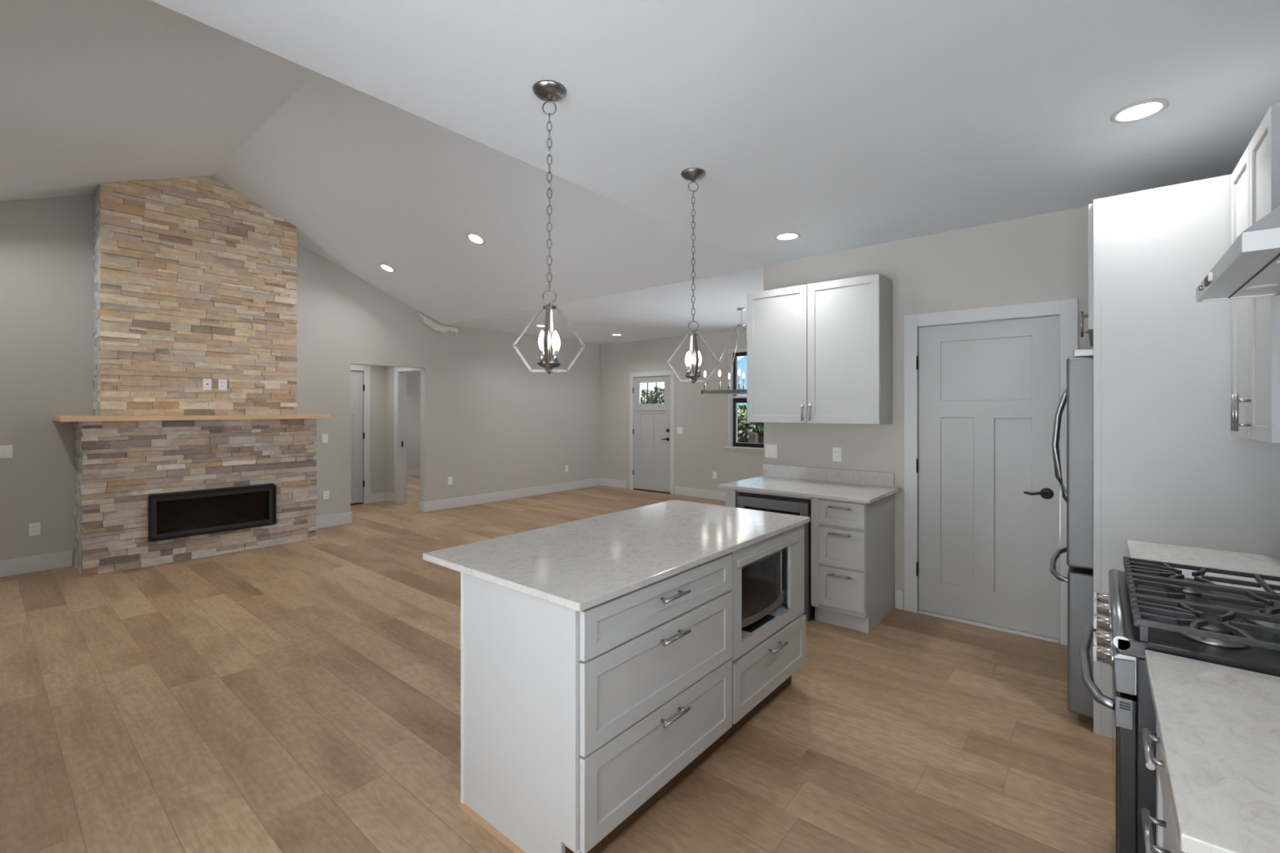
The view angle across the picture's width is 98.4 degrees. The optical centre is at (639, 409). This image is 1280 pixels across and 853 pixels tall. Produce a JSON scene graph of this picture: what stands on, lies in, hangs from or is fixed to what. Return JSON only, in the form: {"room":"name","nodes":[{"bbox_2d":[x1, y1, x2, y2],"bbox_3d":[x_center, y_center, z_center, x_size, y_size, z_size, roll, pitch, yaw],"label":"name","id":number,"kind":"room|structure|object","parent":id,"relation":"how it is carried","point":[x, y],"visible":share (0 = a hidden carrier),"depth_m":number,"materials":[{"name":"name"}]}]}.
{"room":"kitchen","nodes":[
{"label":"kitchen","id":0,"kind":"room"},
{"bbox_2d":[0,0,316,201],"bbox_3d":[-3.757,-1.875,3.173,5.505,1.330,3.050,0,0,40],"label":"ceiling","id":1,"kind":"structure","parent":0,"point":[93,93],"depth_m":3.66,"materials":[{"name":"white paint"}]},
{"bbox_2d":[0,195,599,565],"bbox_3d":[-3.772,-0.460,7.374,0.120,3.920,9.500,0,0,40],"label":"wall","id":2,"kind":"structure","parent":0,"point":[490,424],"depth_m":7.04,"materials":[{"name":"beige paint"}]},
{"bbox_2d":[0,444,12,458],"bbox_3d":[-5.704,0.382,4.942,0.009,0.116,0.118,0,0,40],"label":"light switch","id":3,"kind":"object","parent":2,"relation":"attached to","point":[6,451],"visible":1,"depth_m":4.96,"materials":[{"name":"white plastic"}]},
{"bbox_2d":[28,522,40,536],"bbox_3d":[-5.580,1.107,5.091,0.010,0.116,0.072,0,0,40],"label":"wall outlet","id":4,"kind":"object","parent":2,"relation":"attached to","point":[34,529],"visible":1,"depth_m":5.09,"materials":[{"name":"white plastic"}]},
{"bbox_2d":[0,551,72,577],"bbox_3d":[-6.039,1.427,4.533,0.016,0.145,1.930,0,0,40],"label":"baseboard","id":5,"kind":"structure","parent":2,"relation":"attached to","point":[64,559],"depth_m":5.09,"materials":[{"name":"white paint"}]},
{"bbox_2d":[321,434,328,443],"bbox_3d":[-3.996,0.372,7.002,0.009,0.116,0.072,0,0,40],"label":"light switch","id":6,"kind":"object","parent":2,"relation":"attached to","point":[324,437],"visible":1,"depth_m":7.00,"materials":[{"name":"white plastic"}]},
{"bbox_2d":[323,490,328,500],"bbox_3d":[-3.986,1.093,7.013,0.010,0.116,0.072,0,0,40],"label":"wall outlet","id":7,"kind":"object","parent":2,"relation":"attached to","point":[326,493],"visible":1,"depth_m":7.01,"materials":[{"name":"white plastic"}]},
{"bbox_2d":[315,512,351,528],"bbox_3d":[-3.982,1.427,7.014,0.016,0.145,0.596,0,0,40],"label":"baseboard","id":8,"kind":"structure","parent":2,"relation":"attached to","point":[322,522],"depth_m":7.07,"materials":[{"name":"white paint"}]},
{"bbox_2d":[419,501,425,512],"bbox_3d":[-3.183,1.427,8.072,0.136,0.145,0.016,0,0,40],"label":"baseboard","id":9,"kind":"structure","parent":2,"relation":"attached to","point":[422,504],"depth_m":8.05,"materials":[{"name":"white paint"}]},
{"bbox_2d":[448,476,452,484],"bbox_3d":[-2.873,1.080,8.357,0.010,0.116,0.072,0,0,40],"label":"wall outlet","id":10,"kind":"object","parent":2,"relation":"attached to","point":[450,478],"visible":1,"depth_m":8.35,"materials":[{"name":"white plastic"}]},
{"bbox_2d":[425,478,599,511],"bbox_3d":[-1.957,1.427,9.456,0.016,0.145,3.679,0,0,40],"label":"baseboard","id":11,"kind":"structure","parent":2,"relation":"attached to","point":[435,505],"depth_m":9.14,"materials":[{"name":"white paint"}]},
{"bbox_2d":[564,465,568,471],"bbox_3d":[-1.351,1.096,10.193,0.010,0.116,0.072,0,0,40],"label":"wall outlet","id":12,"kind":"object","parent":2,"relation":"attached to","point":[566,466],"visible":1,"depth_m":10.18,"materials":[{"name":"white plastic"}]},
{"bbox_2d":[351,364,385,503],"bbox_3d":[-4.642,0.215,8.518,0.120,2.570,1.390,0,0,40],"label":"wall","id":13,"kind":"structure","parent":0,"point":[377,373],"depth_m":8.91,"materials":[{"name":"beige paint"}]},
{"bbox_2d":[351,370,364,503],"bbox_3d":[-4.648,0.438,8.433,0.080,2.075,0.841,0,0,40],"label":"door","id":14,"kind":"structure","parent":13,"relation":"in","point":[357,387],"depth_m":8.68,"materials":[{"name":"white paint"}]},
{"bbox_2d":[351,364,370,503],"bbox_3d":[-4.637,0.403,8.416,0.018,2.195,1.040,0,0,40],"label":"trim","id":15,"kind":"structure","parent":13,"relation":"attached to","point":[366,369],"depth_m":8.77,"materials":[{"name":"white paint"}]},
{"bbox_2d":[370,492,385,502],"bbox_3d":[-4.226,1.427,8.914,0.016,0.145,0.250,0,0,40],"label":"baseboard","id":16,"kind":"structure","parent":13,"relation":"attached to","point":[376,497],"depth_m":8.90,"materials":[{"name":"white paint"}]},
{"bbox_2d":[385,366,394,493],"bbox_3d":[-3.667,0.215,8.691,1.400,2.570,0.120,0,0,40],"label":"wall","id":17,"kind":"structure","parent":0,"point":[389,371],"depth_m":8.93,"materials":[{"name":"beige paint"}]},
{"bbox_2d":[385,492,394,502],"bbox_3d":[-4.028,1.427,8.901,0.304,0.145,0.016,0,0,40],"label":"baseboard","id":18,"kind":"structure","parent":17,"relation":"attached to","point":[389,497],"depth_m":8.89,"materials":[{"name":"white paint"}]},
{"bbox_2d":[394,366,420,503],"bbox_3d":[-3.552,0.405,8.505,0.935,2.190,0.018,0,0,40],"label":"trim","id":19,"kind":"structure","parent":17,"relation":"attached to","point":[397,370],"depth_m":8.75,"materials":[{"name":"white paint"}]},
{"bbox_2d":[406,371,420,470],"bbox_3d":[-5.306,0.215,12.206,0.150,2.570,4.020,0,0,40],"label":"wall","id":20,"kind":"structure","parent":0,"point":[413,379],"depth_m":12.37,"materials":[{"name":"beige paint"}]},
{"bbox_2d":[406,469,420,476],"bbox_3d":[-5.159,1.427,12.253,0.016,0.145,3.460,0,0,40],"label":"baseboard","id":21,"kind":"structure","parent":20,"relation":"attached to","point":[414,472],"depth_m":12.35,"materials":[{"name":"white paint"}]},
{"bbox_2d":[0,475,1115,852],"bbox_3d":[-2.166,1.560,6.044,12.850,0.120,9.500,0,0,40],"label":"floor","id":22,"kind":"structure","parent":0,"point":[304,696],"depth_m":2.59,"materials":[{"name":"brown wood"}]},
{"bbox_2d":[74,176,316,577],"bbox_3d":[-4.575,-0.457,5.842,0.598,3.917,1.936,0,0,40],"label":"stone fireplace","id":23,"kind":"object","parent":22,"relation":"on","point":[195,280],"visible":1,"depth_m":5.56,"materials":[{"name":"beige stone"}]},
{"bbox_2d":[52,414,329,422],"bbox_3d":[-4.548,0.086,5.780,0.720,0.045,2.155,0,0,40],"label":"mantel shelf","id":24,"kind":"object","parent":23,"relation":"on","point":[70,418],"visible":0.97,"depth_m":5.33,"materials":[{"name":"brown wood"}]},
{"bbox_2d":[203,378,211,390],"bbox_3d":[-4.464,-0.255,5.697,0.011,0.116,0.072,0,0,40],"label":"wall jack","id":25,"kind":"object","parent":23,"relation":"attached to","point":[206,382],"visible":1,"depth_m":5.70,"materials":[{"name":"white plastic"}]},
{"bbox_2d":[147,484,276,542],"bbox_3d":[-4.429,1.045,5.732,0.285,0.434,1.058,0,0,40],"label":"fireplace insert","id":26,"kind":"object","parent":23,"relation":"in","point":[192,513],"visible":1,"depth_m":5.62,"materials":[{"name":"black metal"}]},
{"bbox_2d":[218,378,226,390],"bbox_3d":[-4.381,-0.257,5.798,0.010,0.116,0.072,0,0,40],"label":"wall outlet","id":27,"kind":"object","parent":23,"relation":"attached to","point":[222,383],"visible":1,"depth_m":5.79,"materials":[{"name":"white plastic"}]},
{"bbox_2d":[457,553,732,852],"bbox_3d":[-0.126,1.056,2.226,0.684,0.888,0.934,0,0,40],"label":"base cabinet","id":28,"kind":"object","parent":22,"relation":"on","point":[655,663],"depth_m":1.91,"materials":[{"name":"white paint"}]},
{"bbox_2d":[422,499,809,611],"bbox_3d":[0.021,0.598,2.618,0.910,0.026,1.733,0,0,40],"label":"countertop","id":29,"kind":"structure","parent":28,"relation":"on","point":[581,565],"depth_m":2.31,"materials":[{"name":"white stone"}]},
{"bbox_2d":[725,488,739,507],"bbox_3d":[0.922,1.056,4.545,0.089,0.888,0.695,0,0,40],"label":"cabinet end panel","id":30,"kind":"object","parent":22,"relation":"on","point":[731,495],"visible":0.02,"depth_m":4.27,"materials":[{"name":"white paint"}]},
{"bbox_2d":[717,524,805,747],"bbox_3d":[0.433,1.056,2.869,0.644,0.888,0.765,0,0,40],"label":"base cabinet","id":31,"kind":"object","parent":22,"relation":"on","point":[766,652],"visible":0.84,"depth_m":2.67,"materials":[{"name":"white paint"}]},
{"bbox_2d":[742,614,776,632],"bbox_3d":[0.391,1.060,2.846,0.549,0.025,0.508,0,0,40],"label":"niche shelf","id":32,"kind":"object","parent":31,"relation":"attached to","point":[767,624],"depth_m":2.68,"materials":[{"name":"white"}]},
{"bbox_2d":[742,549,783,627],"bbox_3d":[0.430,0.871,2.793,0.417,0.315,0.460,0,0,40],"label":"microwave oven","id":33,"kind":"object","parent":31,"relation":"on","point":[762,593],"visible":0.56,"depth_m":2.67,"materials":[{"name":"black glass"}]},
{"bbox_2d":[737,492,814,622],"bbox_3d":[1.180,1.073,4.320,0.578,0.855,0.682,0,0,40],"label":"beverage cooler","id":34,"kind":"object","parent":22,"relation":"on","point":[767,503],"visible":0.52,"depth_m":3.94,"materials":[{"name":"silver metal"}]},
{"bbox_2d":[811,493,894,633],"bbox_3d":[1.546,1.056,4.003,0.369,0.888,0.733,0,0,40],"label":"base cabinet","id":35,"kind":"object","parent":22,"relation":"on","point":[853,543],"visible":0.96,"depth_m":3.78,"materials":[{"name":"white paint"}]},
{"bbox_2d":[719,475,900,503],"bbox_3d":[1.282,0.598,4.210,1.133,0.026,0.718,0,0,40],"label":"countertop","id":36,"kind":"structure","parent":35,"relation":"on","point":[861,493],"depth_m":4.07,"materials":[{"name":"white stone"}]},
{"bbox_2d":[736,489,811,499],"bbox_3d":[0.980,0.623,4.078,0.593,0.022,0.030,0,0,40],"label":"rail","id":37,"kind":"object","parent":36,"relation":"attached to","point":[740,491],"visible":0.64,"depth_m":4.05,"materials":[{"name":"silver metal"}]},
{"bbox_2d":[1049,348,1093,728],"bbox_3d":[2.619,0.608,2.755,0.923,1.785,0.909,0,0,40],"label":"refrigerator","id":38,"kind":"object","parent":22,"relation":"on","point":[1078,393],"visible":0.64,"depth_m":2.62,"materials":[{"name":"grey metal"}]},
{"bbox_2d":[1141,720,1184,852],"bbox_3d":[1.247,1.056,0.863,0.677,0.888,0.720,0,0,40],"label":"base cabinet","id":39,"kind":"object","parent":22,"relation":"on","point":[1166,835],"visible":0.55,"depth_m":1.14,"materials":[{"name":"white paint"}]},
{"bbox_2d":[1144,649,1279,852],"bbox_3d":[1.242,0.598,0.843,0.660,0.026,0.760,0,0,40],"label":"countertop","id":40,"kind":"structure","parent":39,"relation":"on","point":[1219,726],"depth_m":0.95,"materials":[{"name":"white stone"}]},
{"bbox_2d":[1078,556,1279,852],"bbox_3d":[1.679,1.008,1.479,0.792,0.984,0.764,0,0,40],"label":"gas range","id":41,"kind":"object","parent":22,"relation":"on","point":[1200,619],"visible":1,"depth_m":1.39,"materials":[{"name":"black metal"}]},
{"bbox_2d":[1115,570,1279,677],"bbox_3d":[1.710,0.594,1.456,0.705,0.043,0.760,0,0,40],"label":"cooktop","id":42,"kind":"object","parent":41,"relation":"in","point":[1131,646],"depth_m":1.37,"materials":[{"name":"black metal"}]},
{"bbox_2d":[1093,173,1279,737],"bbox_3d":[2.400,0.265,2.321,0.764,2.470,0.024,0,0,40],"label":"panel","id":43,"kind":"object","parent":22,"relation":"on","point":[1169,468],"visible":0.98,"depth_m":2.40,"materials":[{"name":"white paint"}]},
{"bbox_3d":[2.215,1.056,2.000,0.638,0.888,0.706,0,0,40],"label":"base cabinet","id":44,"kind":"object","parent":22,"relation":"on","visible":0},
{"bbox_2d":[1126,539,1279,593],"bbox_3d":[2.211,0.598,2.003,0.648,0.026,0.710,0,0,40],"label":"countertop","id":45,"kind":"structure","parent":44,"relation":"on","point":[1268,565],"depth_m":2.15,"materials":[{"name":"white stone"}]},
{"bbox_2d":[600,329,764,491],"bbox_3d":[1.826,0.115,8.807,6.670,2.770,0.150,0,0,40],"label":"wall","id":46,"kind":"structure","parent":0,"point":[700,451],"depth_m":9.56,"materials":[{"name":"beige paint"}]},
{"bbox_2d":[600,478,626,488],"bbox_3d":[-0.523,1.427,10.646,0.674,0.145,0.016,0,0,40],"label":"baseboard","id":47,"kind":"structure","parent":46,"relation":"attached to","point":[603,482],"depth_m":10.63,"materials":[{"name":"white paint"}]},
{"bbox_2d":[633,377,634,488],"bbox_3d":[0.260,0.443,10.099,0.890,2.115,0.139,0,0,40],"label":"trim","id":48,"kind":"structure","parent":46,"relation":"attached to","point":[633,377],"depth_m":10.33,"materials":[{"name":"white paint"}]},
{"bbox_2d":[632,375,670,492],"bbox_3d":[0.213,0.434,10.053,0.868,2.092,0.109,0,0,40],"label":"door","id":49,"kind":"structure","parent":46,"relation":"in","point":[651,421],"depth_m":10.07,"materials":[{"name":"white paint"}]},
{"bbox_2d":[633,488,670,493],"bbox_3d":[0.252,1.491,10.092,0.865,0.018,0.140,0,0,40],"label":"trim","id":50,"kind":"structure","parent":46,"relation":"attached to","point":[633,488],"depth_m":10.02,"materials":[{"name":"black metal"}]},
{"bbox_2d":[629,370,675,494],"bbox_3d":[0.207,0.407,10.039,1.035,2.185,0.018,0,0,40],"label":"trim","id":51,"kind":"structure","parent":46,"relation":"attached to","point":[632,375],"depth_m":9.81,"materials":[{"name":"white paint"}]},
{"bbox_2d":[676,426,682,434],"bbox_3d":[0.696,0.373,9.640,0.118,0.116,0.009,0,0,40],"label":"light switch","id":52,"kind":"object","parent":46,"relation":"attached to","point":[679,429],"visible":1,"depth_m":9.64,"materials":[{"name":"white plastic"}]},
{"bbox_2d":[675,486,725,500],"bbox_3d":[2.431,1.427,8.197,4.720,0.145,0.016,0,0,40],"label":"baseboard","id":53,"kind":"structure","parent":46,"relation":"attached to","point":[694,492],"depth_m":9.35,"materials":[{"name":"white paint"}]},
{"bbox_2d":[712,471,716,479],"bbox_3d":[1.240,1.099,9.189,0.072,0.116,0.010,0,0,40],"label":"wall outlet","id":54,"kind":"object","parent":46,"relation":"attached to","point":[714,473],"visible":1,"depth_m":9.18,"materials":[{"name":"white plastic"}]},
{"bbox_2d":[724,446,764,449],"bbox_3d":[2.750,0.618,7.943,3.465,0.025,0.100,0,0,40],"label":"trim","id":55,"kind":"structure","parent":46,"relation":"attached to","point":[740,447],"depth_m":8.78,"materials":[{"name":"white paint"}]},
{"bbox_2d":[728,348,764,452],"bbox_3d":[2.763,-0.147,7.955,3.390,1.645,0.066,0,0,40],"label":"trim","id":56,"kind":"structure","parent":46,"relation":"attached to","point":[731,352],"depth_m":8.99,"materials":[{"name":"white paint"}]},
{"bbox_2d":[733,351,764,447],"bbox_3d":[2.802,-0.158,8.002,3.300,1.525,0.067,0,0,40],"label":"window","id":57,"kind":"structure","parent":46,"relation":"in","point":[736,399],"depth_m":9.00,"materials":[{"name":"black metal"}]},
{"bbox_2d":[151,0,1279,344],"bbox_3d":[-0.519,-1.901,4.678,8.570,1.278,9.500,0,0,40],"label":"ceiling","id":58,"kind":"structure","parent":0,"point":[839,125],"depth_m":2.60,"materials":[{"name":"white paint"}]},
{"bbox_2d":[379,263,395,272],"bbox_3d":[-3.126,-1.746,6.829,0.188,0.071,0.174,0,0,44],"label":"recessed light","id":59,"kind":"object","parent":58,"relation":"in","point":[384,266],"visible":1,"depth_m":6.82,"materials":[{"name":"white paint"}]},
{"bbox_2d":[416,311,458,336],"bbox_3d":[-2.988,-1.265,8.185,0.049,0.307,0.667,0,0,40],"label":"plastic film","id":60,"kind":"object","parent":58,"relation":"hanging from","point":[433,324],"visible":1,"depth_m":8.15,"materials":[{"name":"white plastic"}]},
{"bbox_2d":[466,232,484,244],"bbox_3d":[-1.677,-1.742,5.641,0.188,0.071,0.174,0,0,44],"label":"recessed light","id":61,"kind":"object","parent":58,"relation":"in","point":[474,237],"visible":1,"depth_m":5.64,"materials":[{"name":"white paint"}]},
{"bbox_2d":[512,80,585,374],"bbox_3d":[-0.360,-0.704,2.196,0.214,1.132,0.214,0,0,42],"label":"pendant light","id":62,"kind":"object","parent":58,"relation":"hanging from","point":[548,91],"visible":1,"depth_m":2.18,"materials":[{"name":"silver metal"}]},
{"bbox_2d":[537,330,562,374],"bbox_3d":[-0.360,-0.224,2.196,0.103,0.172,0.103,0,0,40],"label":"bulb","id":63,"kind":"object","parent":62,"relation":"on","point":[555,341],"depth_m":2.16,"materials":[{"name":"glass"}]},
{"bbox_2d":[666,168,719,383],"bbox_3d":[0.287,-0.704,2.972,0.214,1.132,0.214,0,0,42],"label":"pendant light","id":64,"kind":"object","parent":58,"relation":"hanging from","point":[692,175],"visible":1,"depth_m":2.96,"materials":[{"name":"silver metal"}]},
{"bbox_2d":[684,351,702,383],"bbox_3d":[0.287,-0.224,2.972,0.103,0.172,0.103,0,0,40],"label":"bulb","id":65,"kind":"object","parent":64,"relation":"on","point":[688,360],"depth_m":2.94,"materials":[{"name":"glass"}]},
{"bbox_2d":[701,307,746,395],"bbox_3d":[1.281,-0.732,6.966,0.804,1.077,0.631,0,0,40],"label":"chandelier","id":66,"kind":"object","parent":58,"relation":"hanging from","point":[728,392],"visible":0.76,"depth_m":6.92,"materials":[{"name":"silver metal"}]},
{"bbox_2d":[773,231,800,239],"bbox_3d":[1.080,-1.265,4.046,0.188,0.008,0.188,0,0,40],"label":"recessed light","id":67,"kind":"object","parent":58,"relation":"in","point":[788,235],"visible":1,"depth_m":4.04,"materials":[{"name":"white paint"}]},
{"bbox_2d":[1109,98,1168,123],"bbox_3d":[2.121,-1.265,2.348,0.188,0.008,0.188,0,0,40],"label":"recessed light","id":68,"kind":"object","parent":58,"relation":"in","point":[1140,110],"visible":1,"depth_m":2.34,"materials":[{"name":"white paint"}]},
{"bbox_2d":[764,205,1093,590],"bbox_3d":[2.289,0.115,3.948,3.015,2.770,0.120,0,0,40],"label":"wall","id":69,"kind":"structure","parent":0,"point":[1043,257],"depth_m":4.04,"materials":[{"name":"beige paint"}]},
{"bbox_2d":[764,444,777,457],"bbox_3d":[1.143,0.366,4.814,0.118,0.116,0.009,0,0,40],"label":"light switch","id":70,"kind":"object","parent":69,"relation":"attached to","point":[771,451],"visible":1,"depth_m":4.81,"materials":[{"name":"white plastic"}]},
{"bbox_2d":[746,273,892,424],"bbox_3d":[1.388,-0.429,4.376,1.057,1.077,0.366,0,0,40],"label":"upper cabinet","id":71,"kind":"object","parent":69,"relation":"attached to","point":[818,353],"visible":1,"depth_m":4.20,"materials":[{"name":"white paint"}]},
{"bbox_2d":[763,463,894,487],"bbox_3d":[1.500,0.537,4.508,1.080,0.115,0.020,0,0,40],"label":"backsplash","id":72,"kind":"structure","parent":69,"relation":"attached to","point":[837,475],"depth_m":4.46,"materials":[{"name":"white stone"}]},
{"bbox_2d":[832,447,841,462],"bbox_3d":[1.587,0.365,4.446,0.072,0.116,0.010,0,0,40],"label":"wall outlet","id":73,"kind":"object","parent":69,"relation":"attached to","point":[837,451],"visible":1,"depth_m":4.44,"materials":[{"name":"white plastic"}]},
{"bbox_2d":[894,588,903,609],"bbox_3d":[1.946,1.427,4.143,0.058,0.145,0.016,0,0,40],"label":"baseboard","id":74,"kind":"structure","parent":69,"relation":"attached to","point":[899,594],"depth_m":4.14,"materials":[{"name":"white paint"}]},
{"bbox_2d":[915,315,1060,639],"bbox_3d":[2.369,0.438,3.809,0.840,2.081,0.101,0,0,40],"label":"door","id":75,"kind":"structure","parent":69,"relation":"in","point":[989,392],"depth_m":3.79,"materials":[{"name":"white paint"}]},
{"bbox_2d":[918,608,1060,643],"bbox_3d":[2.397,1.491,3.837,0.828,0.018,0.112,0,0,40],"label":"threshold","id":76,"kind":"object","parent":69,"relation":"attached to","point":[920,611],"depth_m":3.77,"materials":[{"name":"white paint"}]},
{"bbox_2d":[903,297,1078,645],"bbox_3d":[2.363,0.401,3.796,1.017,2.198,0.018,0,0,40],"label":"trim","id":77,"kind":"structure","parent":69,"relation":"attached to","point":[1068,308],"depth_m":3.99,"materials":[{"name":"white paint"}]},
{"bbox_3d":[1.654,0.115,0.726,0.120,2.770,5.890,0,0,40],"label":"wall","id":78,"kind":"structure","parent":0,"visible":0},
{"bbox_2d":[1080,204,1093,346],"bbox_3d":[2.683,-0.667,2.707,0.820,0.590,0.928,0,0,40],"label":"upper cabinet","id":79,"kind":"object","parent":78,"relation":"attached to","point":[1090,315],"visible":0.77,"depth_m":2.58,"materials":[{"name":"white paint"}]},
{"bbox_2d":[1195,205,1279,302],"bbox_3d":[1.798,-0.812,1.392,0.504,0.914,0.762,0,0,40],"label":"range hood","id":80,"kind":"object","parent":78,"relation":"attached to","point":[1250,268],"visible":1,"depth_m":1.43,"materials":[{"name":"silver metal"}]},
{"bbox_2d":[1243,284,1277,290],"bbox_3d":[1.821,-0.358,1.621,0.068,0.004,0.068,0,0,40],"label":"lamp","id":81,"kind":"object","parent":80,"relation":"attached to","point":[1257,286],"depth_m":1.61,"materials":[{"name":"white plastic"}]},
{"bbox_2d":[1231,102,1279,443],"bbox_3d":[2.324,-0.428,1.919,0.367,1.075,0.690,0,0,40],"label":"upper cabinet","id":82,"kind":"object","parent":78,"relation":"attached to","point":[1255,178],"visible":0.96,"depth_m":1.95,"materials":[{"name":"white paint"}]},
{"label":"outside","id":83,"kind":"structure","parent":0,"visible":0},
{"bbox_3d":[-0.658,1.900,7.040,70.000,0.100,70.000,0,0,40],"label":"ground","id":84,"kind":"structure","parent":83,"visible":0},
{"bbox_2d":[640,386,664,404],"bbox_3d":[0.578,0.613,14.474,3.283,2.561,1.954,0,0,40],"label":"shrub","id":85,"kind":"object","parent":84,"relation":"on","point":[658,388],"visible":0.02,"depth_m":14.31,"materials":[{"name":"green plant"}]},
{"bbox_2d":[737,355,746,408],"bbox_3d":[7.254,-1.085,17.367,11.000,5.870,5.000,0,0,40],"label":"sky","id":86,"kind":"structure","parent":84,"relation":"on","point":[741,361],"depth_m":18.01,"materials":[{"name":"blue"}]},
{"bbox_2d":[737,404,764,443],"bbox_3d":[3.028,0.844,15.544,1.973,2.015,1.359,0,0,40],"label":"shrub","id":87,"kind":"object","parent":84,"relation":"on","point":[744,428],"visible":0.22,"depth_m":15.15,"materials":[{"name":"green plant"}]},
{"bbox_3d":[1.644,1.825,10.601,9.000,0.049,2.380,0,0,40],"label":"concrete walk","id":88,"kind":"object","parent":84,"relation":"on","visible":0},
{"bbox_2d":[748,432,758,443],"bbox_3d":[2.132,1.125,10.390,0.140,1.350,0.120,0,0,40],"label":"porch post","id":89,"kind":"object","parent":88,"relation":"on","point":[753,437],"visible":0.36,"depth_m":10.35,"materials":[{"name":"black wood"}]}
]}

